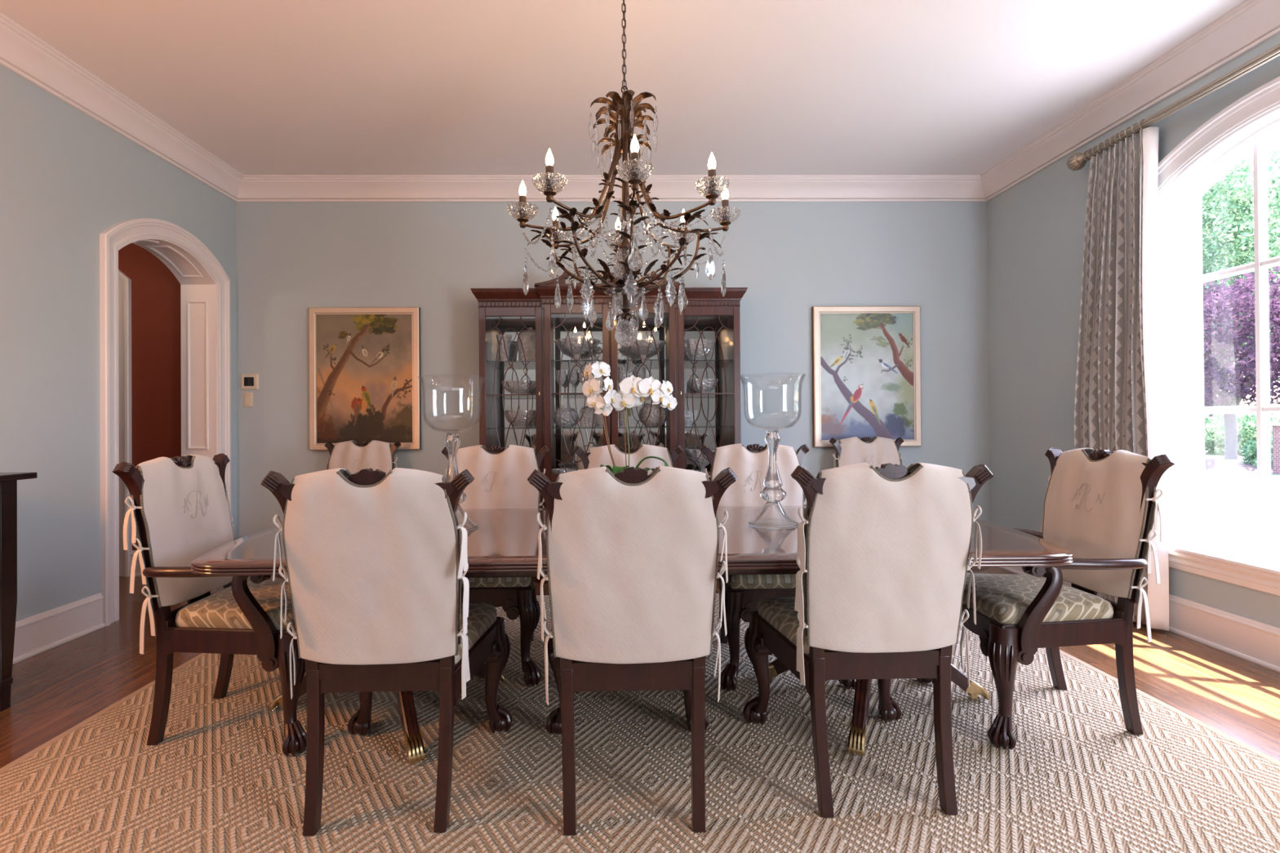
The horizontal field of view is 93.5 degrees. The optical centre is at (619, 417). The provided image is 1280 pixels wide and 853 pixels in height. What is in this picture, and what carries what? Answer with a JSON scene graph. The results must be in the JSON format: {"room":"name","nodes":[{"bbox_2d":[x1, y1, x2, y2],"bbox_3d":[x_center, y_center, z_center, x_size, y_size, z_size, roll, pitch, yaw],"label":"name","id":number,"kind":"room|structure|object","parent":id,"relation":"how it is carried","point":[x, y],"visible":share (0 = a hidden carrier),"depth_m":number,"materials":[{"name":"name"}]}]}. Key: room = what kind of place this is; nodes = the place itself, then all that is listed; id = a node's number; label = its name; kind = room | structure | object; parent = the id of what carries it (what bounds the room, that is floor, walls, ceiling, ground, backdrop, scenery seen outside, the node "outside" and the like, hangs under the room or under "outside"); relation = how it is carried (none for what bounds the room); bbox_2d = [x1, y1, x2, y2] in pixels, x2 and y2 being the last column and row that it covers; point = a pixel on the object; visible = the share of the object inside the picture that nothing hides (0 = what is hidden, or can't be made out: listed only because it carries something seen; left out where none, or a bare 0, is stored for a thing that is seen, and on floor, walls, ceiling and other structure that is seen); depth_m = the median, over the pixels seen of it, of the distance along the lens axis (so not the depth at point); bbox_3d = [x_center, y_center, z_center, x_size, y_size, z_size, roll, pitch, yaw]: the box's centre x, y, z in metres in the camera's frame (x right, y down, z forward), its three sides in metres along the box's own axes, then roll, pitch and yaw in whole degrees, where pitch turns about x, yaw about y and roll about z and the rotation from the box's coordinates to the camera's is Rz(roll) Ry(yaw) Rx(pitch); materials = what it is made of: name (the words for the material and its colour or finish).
{"room":"dining room","nodes":[
{"label":"dining room","id":0,"kind":"room"},
{"bbox_2d":[0,64,237,621],"bbox_3d":[-3.185,-0.402,1.275,0.260,3.269,7.658,0,0,-1],"label":"wall","id":1,"kind":"structure","parent":0,"point":[67,177],"depth_m":3.33,"materials":[{"name":"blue paint"}]},
{"bbox_2d":[13,592,105,664],"bbox_3d":[-3.017,1.128,0.609,0.031,0.200,5.935,0,0,-1],"label":"baseboard","id":2,"kind":"structure","parent":1,"relation":"attached to","point":[37,633],"depth_m":3.27,"materials":[{"name":"white"}]},
{"bbox_2d":[0,12,243,202],"bbox_3d":[-2.994,-1.855,1.286,0.141,0.165,7.258,0,0,-1],"label":"trim","id":3,"kind":"structure","parent":1,"relation":"attached to","point":[22,52],"depth_m":3.55,"materials":[{"name":"white paint"}]},
{"bbox_2d":[99,217,231,626],"bbox_3d":[-3.233,-0.044,4.177,0.332,2.584,1.186,0,0,-1],"label":"door frame","id":4,"kind":"structure","parent":1,"relation":"in","point":[205,285],"depth_m":4.51,"materials":[{"name":"white wood"}]},
{"bbox_2d":[118,243,181,550],"bbox_3d":[-4.333,-0.241,4.843,1.910,3.000,0.145,0,0,-1],"label":"wall","id":5,"kind":"structure","parent":0,"point":[156,351],"depth_m":4.78,"materials":[{"name":"brown paint"}]},
{"bbox_2d":[118,269,132,577],"bbox_3d":[-4.476,-0.040,4.827,1.210,2.600,0.191,0,0,-1],"label":"door frame","id":6,"kind":"structure","parent":5,"relation":"in","point":[124,282],"depth_m":4.75,"materials":[{"name":"white"}]},
{"bbox_2d":[128,550,141,576],"bbox_3d":[-3.614,1.154,4.761,0.496,0.200,0.031,0,0,-1],"label":"baseboard","id":7,"kind":"structure","parent":5,"relation":"attached to","point":[138,571],"depth_m":4.75,"materials":[{"name":"white"}]},
{"bbox_2d":[235,201,990,537],"bbox_3d":[-0.025,-0.404,5.061,6.192,3.269,0.200,0,0,-1],"label":"wall","id":8,"kind":"structure","parent":0,"point":[792,258],"depth_m":4.96,"materials":[{"name":"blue paint"}]},
{"bbox_2d":[243,391,253,406],"bbox_3d":[-3.024,-0.144,4.900,0.072,0.120,0.013,0,0,-1],"label":"light switch","id":9,"kind":"object","parent":8,"relation":"attached to","point":[247,396],"visible":1,"depth_m":4.90,"materials":[{"name":"beige plastic"}]},
{"bbox_2d":[240,373,258,389],"bbox_3d":[-3.007,-0.288,4.897,0.136,0.126,0.022,0,0,-1],"label":"thermostat","id":10,"kind":"object","parent":8,"relation":"attached to","point":[248,381],"visible":1,"depth_m":4.89,"materials":[{"name":"beige plastic"}]},
{"bbox_2d":[308,306,421,450],"bbox_3d":[-2.071,-0.312,4.900,0.888,1.160,0.045,0,0,-1],"label":"framed painting","id":11,"kind":"object","parent":8,"relation":"attached to","point":[364,362],"visible":0.99,"depth_m":4.89,"materials":[{"name":"multicoloured paper"}]},
{"bbox_2d":[236,174,986,202],"bbox_3d":[-0.032,-1.857,4.898,6.192,0.165,0.141,0,0,-1],"label":"trim","id":12,"kind":"structure","parent":8,"relation":"attached to","point":[253,188],"depth_m":4.90,"materials":[{"name":"white paint"}]},
{"bbox_2d":[811,306,921,447],"bbox_3d":[2.040,-0.334,4.972,0.888,1.160,0.045,0,0,-1],"label":"framed painting","id":13,"kind":"object","parent":8,"relation":"attached to","point":[866,360],"visible":0.99,"depth_m":4.96,"materials":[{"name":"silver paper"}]},
{"bbox_2d":[0,0,1244,175],"bbox_3d":[0.025,-2.018,1.340,6.702,0.120,7.658,0,0,-1],"label":"ceiling","id":14,"kind":"structure","parent":0,"point":[447,87],"depth_m":3.40,"materials":[{"name":"white paint"}]},
{"bbox_2d":[506,0,740,346],"bbox_3d":[0.022,-1.125,2.552,0.926,1.653,0.926,0,0,18],"label":"chandelier","id":15,"kind":"object","parent":14,"relation":"hanging from","point":[628,264],"visible":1,"depth_m":2.50,"materials":[{"name":"brown metal"}]},
{"bbox_2d":[0,566,1279,768],"bbox_3d":[-1.551,1.267,2.316,9.363,0.080,9.700,0,0,-1],"label":"floor","id":16,"kind":"structure","parent":0,"point":[56,689],"depth_m":2.80,"materials":[{"name":"brown wood"}]},
{"bbox_2d":[0,471,37,711],"bbox_3d":[-2.788,0.736,1.862,0.520,0.995,1.530,0,0,-1],"label":"sideboard","id":17,"kind":"object","parent":16,"relation":"on","point":[8,481],"visible":1,"depth_m":2.54,"materials":[{"name":"brown wood"}]},
{"bbox_2d":[324,440,401,474],"bbox_3d":[-2.009,0.711,4.434,0.619,1.060,0.684,0,0,-1],"label":"dining chair","id":18,"kind":"object","parent":16,"relation":"on","point":[354,456],"visible":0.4,"depth_m":4.68,"materials":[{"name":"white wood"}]},
{"bbox_2d":[470,271,747,583],"bbox_3d":[-0.070,0.072,4.688,2.070,2.314,0.512,0,0,-1],"label":"china cabinet","id":19,"kind":"object","parent":16,"relation":"on","point":[708,314],"visible":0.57,"depth_m":4.68,"materials":[{"name":"brown wood"}]},
{"bbox_2d":[486,427,519,429],"bbox_3d":[-0.817,0.088,4.742,0.434,0.007,0.351,0,0,-1],"label":"glass shelf","id":20,"kind":"object","parent":19,"relation":"attached to","point":[486,428],"depth_m":4.64,"materials":[{"name":"clear glass"}]},
{"bbox_2d":[496,334,511,360],"bbox_3d":[-0.905,-0.533,4.728,0.128,0.215,0.124,0,0,-1],"label":"crystal vase","id":21,"kind":"object","parent":19,"relation":"on","point":[507,338],"visible":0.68,"depth_m":4.69,"materials":[{"name":"clear glass"}]},
{"bbox_2d":[485,360,535,365],"bbox_3d":[-0.821,-0.422,4.744,0.434,0.007,0.351,0,0,-1],"label":"glass shelf","id":22,"kind":"object","parent":19,"relation":"attached to","point":[487,362],"depth_m":4.66,"materials":[{"name":"clear glass"}]},
{"bbox_2d":[487,395,535,397],"bbox_3d":[-0.819,-0.167,4.743,0.434,0.007,0.351,0,0,-1],"label":"glass shelf","id":23,"kind":"object","parent":19,"relation":"attached to","point":[498,396],"depth_m":4.74,"materials":[{"name":"clear glass"}]},
{"bbox_2d":[501,380,535,394],"bbox_3d":[-0.773,-0.224,4.728,0.315,0.105,0.315,0,0,-1],"label":"crystal bowl","id":24,"kind":"object","parent":19,"relation":"on","point":[511,386],"visible":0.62,"depth_m":4.63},
{"bbox_2d":[505,409,536,427],"bbox_3d":[-0.761,0.015,4.727,0.278,0.135,0.278,0,0,-1],"label":"crystal bowl","id":25,"kind":"object","parent":19,"relation":"on","point":[521,419],"visible":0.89,"depth_m":4.64,"materials":[{"name":"clear glass"}]},
{"bbox_2d":[518,327,535,360],"bbox_3d":[-0.701,-0.570,4.752,0.194,0.285,0.191,0,0,-1],"label":"jar","id":26,"kind":"object","parent":19,"relation":"on","point":[527,337],"visible":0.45,"depth_m":4.67,"materials":[{"name":"clear glass"}]},
{"bbox_2d":[531,443,536,452],"bbox_3d":[-0.669,0.342,4.727,0.114,0.270,0.114,0,0,-1],"label":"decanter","id":27,"kind":"object","parent":19,"relation":"on","point":[534,446],"visible":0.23,"depth_m":4.72,"materials":[{"name":"clear glass"}]},
{"bbox_2d":[555,369,566,392],"bbox_3d":[-0.458,-0.269,4.704,0.082,0.190,0.082,-1,0,35],"label":"goblet","id":28,"kind":"object","parent":19,"relation":"on","point":[562,379],"visible":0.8,"depth_m":4.68,"materials":[{"name":"clear glass"}]},
{"bbox_2d":[551,467,576,473],"bbox_3d":[-0.427,0.438,4.631,0.198,0.075,0.190,0,0,-1],"label":"dish","id":29,"kind":"object","parent":19,"relation":"in","point":[553,470],"visible":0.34,"depth_m":4.58,"materials":[{"name":"clear glass"}]},
{"bbox_2d":[552,407,576,427],"bbox_3d":[-0.431,0.003,4.733,0.185,0.155,0.180,0,0,-1],"label":"bowl","id":30,"kind":"object","parent":19,"relation":"on","point":[567,421],"visible":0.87,"depth_m":4.67,"materials":[{"name":"clear glass"}]},
{"bbox_2d":[567,368,577,392],"bbox_3d":[-0.369,-0.275,4.756,0.086,0.200,0.086,-1,0,35],"label":"goblet","id":31,"kind":"object","parent":19,"relation":"on","point":[574,377],"visible":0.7,"depth_m":4.73,"materials":[{"name":"clear glass"}]},
{"bbox_2d":[551,360,602,365],"bbox_3d":[-0.322,-0.426,4.728,0.444,0.007,0.401,0,0,-1],"label":"glass shelf","id":32,"kind":"object","parent":19,"relation":"attached to","point":[553,362],"depth_m":4.68,"materials":[{"name":"clear glass"}]},
{"bbox_2d":[551,394,603,396],"bbox_3d":[-0.321,-0.171,4.727,0.444,0.007,0.401,0,0,-1],"label":"glass shelf","id":33,"kind":"object","parent":19,"relation":"attached to","point":[552,395],"depth_m":4.67,"materials":[{"name":"clear glass"}]},
{"bbox_2d":[554,337,600,359],"bbox_3d":[-0.330,-0.513,4.708,0.371,0.165,0.371,0,0,-1],"label":"crystal bowl","id":34,"kind":"object","parent":19,"relation":"on","point":[576,343],"visible":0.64,"depth_m":4.61,"materials":[{"name":"clear glass"}]},
{"bbox_2d":[551,426,603,428],"bbox_3d":[-0.319,0.084,4.725,0.444,0.007,0.401,0,0,-1],"label":"glass shelf","id":35,"kind":"object","parent":19,"relation":"attached to","point":[552,427],"depth_m":4.78,"materials":[{"name":"clear glass"}]},
{"bbox_2d":[578,369,588,384],"bbox_3d":[-0.278,-0.270,4.717,0.082,0.190,0.082,-1,0,35],"label":"goblet","id":36,"kind":"object","parent":19,"relation":"on","point":[580,375],"visible":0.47,"depth_m":4.69,"materials":[{"name":"clear glass"}]},
{"bbox_2d":[579,405,595,426],"bbox_3d":[-0.247,-0.010,4.756,0.136,0.180,0.132,0,0,-1],"label":"jar","id":37,"kind":"object","parent":19,"relation":"on","point":[586,420],"visible":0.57,"depth_m":4.70,"materials":[{"name":"clear glass"}]},
{"bbox_2d":[577,443,598,470],"bbox_3d":[-0.230,0.340,4.765,0.210,0.270,0.210,0,0,-1],"label":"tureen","id":38,"kind":"object","parent":19,"relation":"on","point":[580,464],"visible":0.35,"depth_m":4.71,"materials":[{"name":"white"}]},
{"bbox_2d":[595,413,603,426],"bbox_3d":[-0.153,0.024,4.718,0.070,0.110,0.067,0,0,-1],"label":"crystal tumbler","id":39,"kind":"object","parent":19,"relation":"on","point":[599,423],"visible":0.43,"depth_m":4.69,"materials":[{"name":"clear glass"}]},
{"bbox_2d":[491,317,728,473],"bbox_3d":[-0.076,-0.168,4.938,1.930,1.287,0.010,0,0,-1],"label":"mirror","id":40,"kind":"object","parent":19,"relation":"on","point":[559,451],"depth_m":4.93,"materials":[{"name":"mirror"}]},
{"bbox_2d":[619,410,626,426],"bbox_3d":[0.029,0.015,4.721,0.062,0.125,0.060,0,0,-1],"label":"crystal tumbler","id":41,"kind":"object","parent":19,"relation":"on","point":[621,415],"visible":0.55,"depth_m":4.70,"materials":[{"name":"clear glass"}]},
{"bbox_2d":[617,366,628,389],"bbox_3d":[0.026,-0.285,4.743,0.093,0.215,0.093,0,0,-1],"label":"goblet","id":42,"kind":"object","parent":19,"relation":"on","point":[621,370],"visible":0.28,"depth_m":4.71,"materials":[{"name":"clear glass"}]},
{"bbox_2d":[634,366,645,379],"bbox_3d":[0.161,-0.286,4.745,0.094,0.215,0.094,-1,0,35],"label":"goblet","id":43,"kind":"object","parent":19,"relation":"on","point":[642,373],"visible":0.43,"depth_m":4.71,"materials":[{"name":"clear glass"}]},
{"bbox_2d":[617,359,669,365],"bbox_3d":[0.174,-0.429,4.737,0.444,0.007,0.401,0,0,-1],"label":"glass shelf","id":44,"kind":"object","parent":19,"relation":"attached to","point":[635,362],"depth_m":4.71,"materials":[{"name":"clear glass"}]},
{"bbox_2d":[617,426,669,428],"bbox_3d":[0.177,0.081,4.734,0.444,0.007,0.401,0,0,-1],"label":"glass shelf","id":45,"kind":"object","parent":19,"relation":"attached to","point":[630,427],"depth_m":4.94,"materials":[{"name":"clear glass"}]},
{"bbox_2d":[622,339,666,359],"bbox_3d":[0.180,-0.509,4.717,0.377,0.150,0.377,0,0,-1],"label":"crystal bowl","id":46,"kind":"object","parent":19,"relation":"on","point":[643,344],"visible":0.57,"depth_m":4.62,"materials":[{"name":"clear glass"}]},
{"bbox_2d":[640,403,667,426],"bbox_3d":[0.273,-0.017,4.746,0.214,0.185,0.214,0,0,-1],"label":"vase","id":47,"kind":"object","parent":19,"relation":"on","point":[653,420],"visible":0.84,"depth_m":4.67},
{"bbox_2d":[684,380,686,393],"bbox_3d":[0.488,-0.231,4.661,0.066,0.100,0.063,0,0,-1],"label":"crystal tumbler","id":48,"kind":"object","parent":19,"relation":"on","point":[684,380],"visible":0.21,"depth_m":4.64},
{"bbox_2d":[684,410,697,426],"bbox_3d":[0.528,0.012,4.750,0.166,0.125,0.166,0,0,-1],"label":"crystal bowl","id":49,"kind":"object","parent":19,"relation":"on","point":[689,420],"visible":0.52,"depth_m":4.69,"materials":[{"name":"clear glass"}]},
{"bbox_2d":[684,338,713,359],"bbox_3d":[0.605,-0.519,4.754,0.284,0.165,0.284,0,0,-1],"label":"crystal bowl","id":50,"kind":"object","parent":19,"relation":"on","point":[690,344],"visible":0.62,"depth_m":4.66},
{"bbox_2d":[685,448,715,471],"bbox_3d":[0.651,0.361,4.720,0.262,0.215,0.262,0,0,-1],"label":"crystal bowl","id":51,"kind":"object","parent":19,"relation":"on","point":[694,454],"visible":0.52,"depth_m":4.65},
{"bbox_2d":[688,378,718,393],"bbox_3d":[0.662,-0.239,4.754,0.239,0.115,0.230,0,0,-1],"label":"crystal bowl","id":52,"kind":"object","parent":19,"relation":"on","point":[708,384],"visible":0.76,"depth_m":4.68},
{"bbox_2d":[684,360,733,364],"bbox_3d":[0.671,-0.432,4.770,0.434,0.007,0.351,0,0,-1],"label":"glass shelf","id":53,"kind":"object","parent":19,"relation":"attached to","point":[686,362],"depth_m":4.71,"materials":[{"name":"clear glass"}]},
{"bbox_2d":[684,394,733,395],"bbox_3d":[0.673,-0.177,4.769,0.434,0.007,0.351,0,0,-1],"label":"glass shelf","id":54,"kind":"object","parent":19,"relation":"attached to","point":[685,394],"depth_m":4.73,"materials":[{"name":"clear glass"}]},
{"bbox_2d":[684,426,733,427],"bbox_3d":[0.675,0.077,4.768,0.434,0.007,0.351,0,0,-1],"label":"glass shelf","id":55,"kind":"object","parent":19,"relation":"attached to","point":[691,426],"depth_m":4.72,"materials":[{"name":"clear glass"}]},
{"bbox_2d":[0,593,1279,852],"bbox_3d":[0.063,1.208,2.232,4.418,0.012,3.773,0,0,-1],"label":"area rug","id":56,"kind":"object","parent":16,"relation":"on","point":[220,779],"visible":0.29,"depth_m":2.01,"materials":[{"name":"carpet"}]},
{"bbox_2d":[112,453,306,755],"bbox_3d":[-1.482,0.683,2.438,0.685,1.060,0.651,0,0,-1],"label":"armchair","id":57,"kind":"object","parent":56,"relation":"on","point":[179,512],"visible":0.87,"depth_m":2.22,"materials":[{"name":"brown wood"}]},
{"bbox_2d":[261,467,512,835],"bbox_3d":[-0.719,0.676,2.016,0.619,1.060,0.684,0,0,-2],"label":"dining chair","id":58,"kind":"object","parent":56,"relation":"on","point":[375,561],"visible":1,"depth_m":1.74,"materials":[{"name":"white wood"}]},
{"bbox_2d":[441,444,550,686],"bbox_3d":[-0.673,0.681,3.017,0.619,1.060,0.684,0,0,-1],"label":"dining chair","id":59,"kind":"object","parent":56,"relation":"on","point":[500,474],"visible":0.51,"depth_m":3.23,"materials":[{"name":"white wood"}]},
{"bbox_2d":[573,444,683,693],"bbox_3d":[0.057,0.676,2.960,0.619,1.060,0.684,0,0,-1],"label":"dining chair","id":60,"kind":"object","parent":56,"relation":"on","point":[595,457],"visible":0.16,"depth_m":3.22,"materials":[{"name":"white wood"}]},
{"bbox_2d":[527,466,737,835],"bbox_3d":[0.033,0.671,2.010,0.619,1.060,0.684,0,0,-1],"label":"dining chair","id":61,"kind":"object","parent":56,"relation":"on","point":[632,554],"visible":1,"depth_m":1.72,"materials":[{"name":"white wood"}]},
{"bbox_2d":[191,506,1073,764],"bbox_3d":[0.054,0.836,2.542,3.130,0.738,1.184,0,0,-1],"label":"dining table","id":62,"kind":"object","parent":56,"relation":"on","point":[504,542],"visible":0.4,"depth_m":2.16,"materials":[{"name":"brown wood"}]},
{"bbox_2d":[417,376,485,531],"bbox_3d":[-0.712,0.149,2.572,0.279,0.644,0.279,0,0,-1],"label":"hurricane vase","id":63,"kind":"object","parent":62,"relation":"on","point":[452,441],"visible":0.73,"depth_m":2.55,"materials":[{"name":"clear glass"}]},
{"bbox_2d":[417,376,485,432],"bbox_3d":[-0.714,-0.054,2.573,0.279,0.238,0.279,0,0,-1],"label":"bowl","id":64,"kind":"object","parent":63,"relation":"on","point":[418,376],"depth_m":2.56,"materials":[{"name":"clear glass"}]},
{"bbox_2d":[582,360,677,474],"bbox_3d":[0.024,0.115,2.577,0.328,0.705,0.318,0,0,-38],"label":"potted orchid","id":65,"kind":"object","parent":62,"relation":"on","point":[633,391],"visible":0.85,"depth_m":2.52,"materials":[{"name":"white plant"}]},
{"bbox_2d":[738,373,805,528],"bbox_3d":[0.660,0.140,2.596,0.279,0.644,0.279,0,0,-1],"label":"hurricane vase","id":66,"kind":"object","parent":62,"relation":"on","point":[772,515],"visible":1,"depth_m":2.56,"materials":[{"name":"clear glass"}]},
{"bbox_2d":[738,373,805,430],"bbox_3d":[0.659,-0.063,2.597,0.279,0.238,0.279,0,0,-1],"label":"bowl","id":67,"kind":"object","parent":66,"relation":"on","point":[803,373],"depth_m":2.57,"materials":[{"name":"clear glass"}]},
{"bbox_2d":[699,443,856,691],"bbox_3d":[0.742,0.671,2.967,0.619,1.060,0.684,0,0,-1],"label":"dining chair","id":68,"kind":"object","parent":56,"relation":"on","point":[743,593],"visible":0.42,"depth_m":3.18,"materials":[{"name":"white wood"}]},
{"bbox_2d":[742,462,993,817],"bbox_3d":[0.800,0.666,2.079,0.619,1.060,0.684,0,0,-1],"label":"dining chair","id":69,"kind":"object","parent":56,"relation":"on","point":[883,553],"visible":1,"depth_m":1.80,"materials":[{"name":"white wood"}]},
{"bbox_2d":[916,447,1175,750],"bbox_3d":[1.680,0.662,2.457,0.685,1.060,0.651,0,0,-1],"label":"armchair","id":70,"kind":"object","parent":56,"relation":"on","point":[1101,506],"visible":0.89,"depth_m":2.25,"materials":[{"name":"brown wood"}]},
{"bbox_2d":[829,436,903,467],"bbox_3d":[1.980,0.684,4.504,0.619,1.060,0.684,0,0,-1],"label":"dining chair","id":71,"kind":"object","parent":16,"relation":"on","point":[875,451],"visible":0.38,"depth_m":4.75,"materials":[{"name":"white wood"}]},
{"bbox_2d":[986,32,1279,627],"bbox_3d":[3.261,-0.446,1.389,0.250,3.269,7.658,0,0,-1],"label":"wall","id":72,"kind":"structure","parent":0,"point":[1036,227],"depth_m":4.38,"materials":[{"name":"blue paint"}]},
{"bbox_2d":[980,0,1279,201],"bbox_3d":[3.055,-1.897,1.393,0.141,0.165,7.258,0,0,-1],"label":"trim","id":73,"kind":"structure","parent":72,"relation":"attached to","point":[1251,23],"depth_m":3.43,"materials":[{"name":"white paint"}]},
{"bbox_2d":[998,566,1279,672],"bbox_3d":[3.131,1.089,1.379,0.031,0.200,7.258,0,0,-1],"label":"baseboard","id":74,"kind":"structure","parent":72,"relation":"attached to","point":[1257,642],"depth_m":3.08,"materials":[{"name":"white paint"}]},
{"bbox_2d":[1066,43,1279,170],"bbox_3d":[3.026,-1.671,2.615,0.159,0.111,2.755,0,0,-1],"label":"curtain rod","id":75,"kind":"object","parent":72,"relation":"attached to","point":[1076,162],"visible":0.93,"depth_m":3.18,"materials":[{"name":"silver metal"}]},
{"bbox_2d":[1074,119,1168,631],"bbox_3d":[3.004,-0.259,3.625,0.140,2.873,0.619,0,0,-1],"label":"curtain","id":76,"kind":"object","parent":75,"relation":"hanging from","point":[1119,404],"visible":0.73,"depth_m":3.52,"materials":[{"name":"grey fabric"}]},
{"bbox_2d":[1157,75,1279,595],"bbox_3d":[3.200,-0.374,2.814,0.313,2.430,1.600,0,0,-1],"label":"window","id":77,"kind":"structure","parent":72,"relation":"in","point":[1245,127],"depth_m":3.31,"materials":[{"name":"white wood"}]},
{"label":"outside","id":78,"kind":"structure","parent":0,"visible":0},
{"bbox_2d":[1204,434,1279,551],"bbox_3d":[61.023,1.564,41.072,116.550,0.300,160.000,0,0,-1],"label":"lawn","id":79,"kind":"structure","parent":78,"point":[1239,531],"depth_m":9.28,"materials":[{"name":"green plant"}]},
{"bbox_2d":[1204,457,1272,471],"bbox_3d":[20.267,1.486,19.652,5.200,0.200,5.200,0,0,-1],"label":"ground","id":80,"kind":"structure","parent":79,"relation":"on","point":[1220,464],"depth_m":18.49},
{"bbox_2d":[1202,266,1279,459],"bbox_3d":[20.159,-1.666,19.967,6.084,6.524,5.931,-1,0,31],"label":"tree","id":81,"kind":"object","parent":80,"relation":"on","point":[1239,387],"visible":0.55,"depth_m":18.97,"materials":[{"name":"purple plant"}]},
{"bbox_2d":[1239,437,1272,466],"bbox_3d":[19.730,1.137,17.943,1.819,1.114,1.831,0,0,-1],"label":"shrub","id":82,"kind":"object","parent":80,"relation":"on","point":[1250,453],"visible":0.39,"depth_m":18.23,"materials":[{"name":"green plant"}]},
{"bbox_2d":[1201,153,1275,367],"bbox_3d":[47.333,-11.822,49.339,12.445,26.958,12.149,0,0,-1],"label":"tree","id":83,"kind":"object","parent":79,"relation":"on","point":[1251,159],"visible":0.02,"depth_m":45.93,"materials":[{"name":"green plant"}]},
{"bbox_2d":[1201,156,1279,425],"bbox_3d":[30.791,-6.250,31.584,7.537,15.866,7.317,0,0,-42],"label":"tree","id":84,"kind":"object","parent":79,"relation":"on","point":[1241,213],"visible":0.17,"depth_m":29.80,"materials":[{"name":"green plant"}]},
{"bbox_2d":[1202,149,1279,374],"bbox_3d":[43.294,-8.187,37.929,9.833,19.630,10.380,0,0,-12],"label":"tree","id":85,"kind":"object","parent":79,"relation":"on","point":[1274,153],"visible":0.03,"depth_m":38.37,"materials":[{"name":"green plant"}]},
{"bbox_2d":[1204,413,1279,454],"bbox_3d":[26.362,0.780,25.605,3.800,2.096,4.608,0,0,-1],"label":"bush","id":86,"kind":"object","parent":79,"relation":"on","point":[1214,433],"visible":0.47,"depth_m":25.13,"materials":[{"name":"green plant"}]},
{"bbox_2d":[1270,422,1279,473],"bbox_3d":[18.716,0.916,16.677,0.720,1.530,0.720,0,0,-1],"label":"brick pier","id":87,"kind":"structure","parent":79,"relation":"on","point":[1276,426],"depth_m":16.88,"materials":[{"name":"brick"}]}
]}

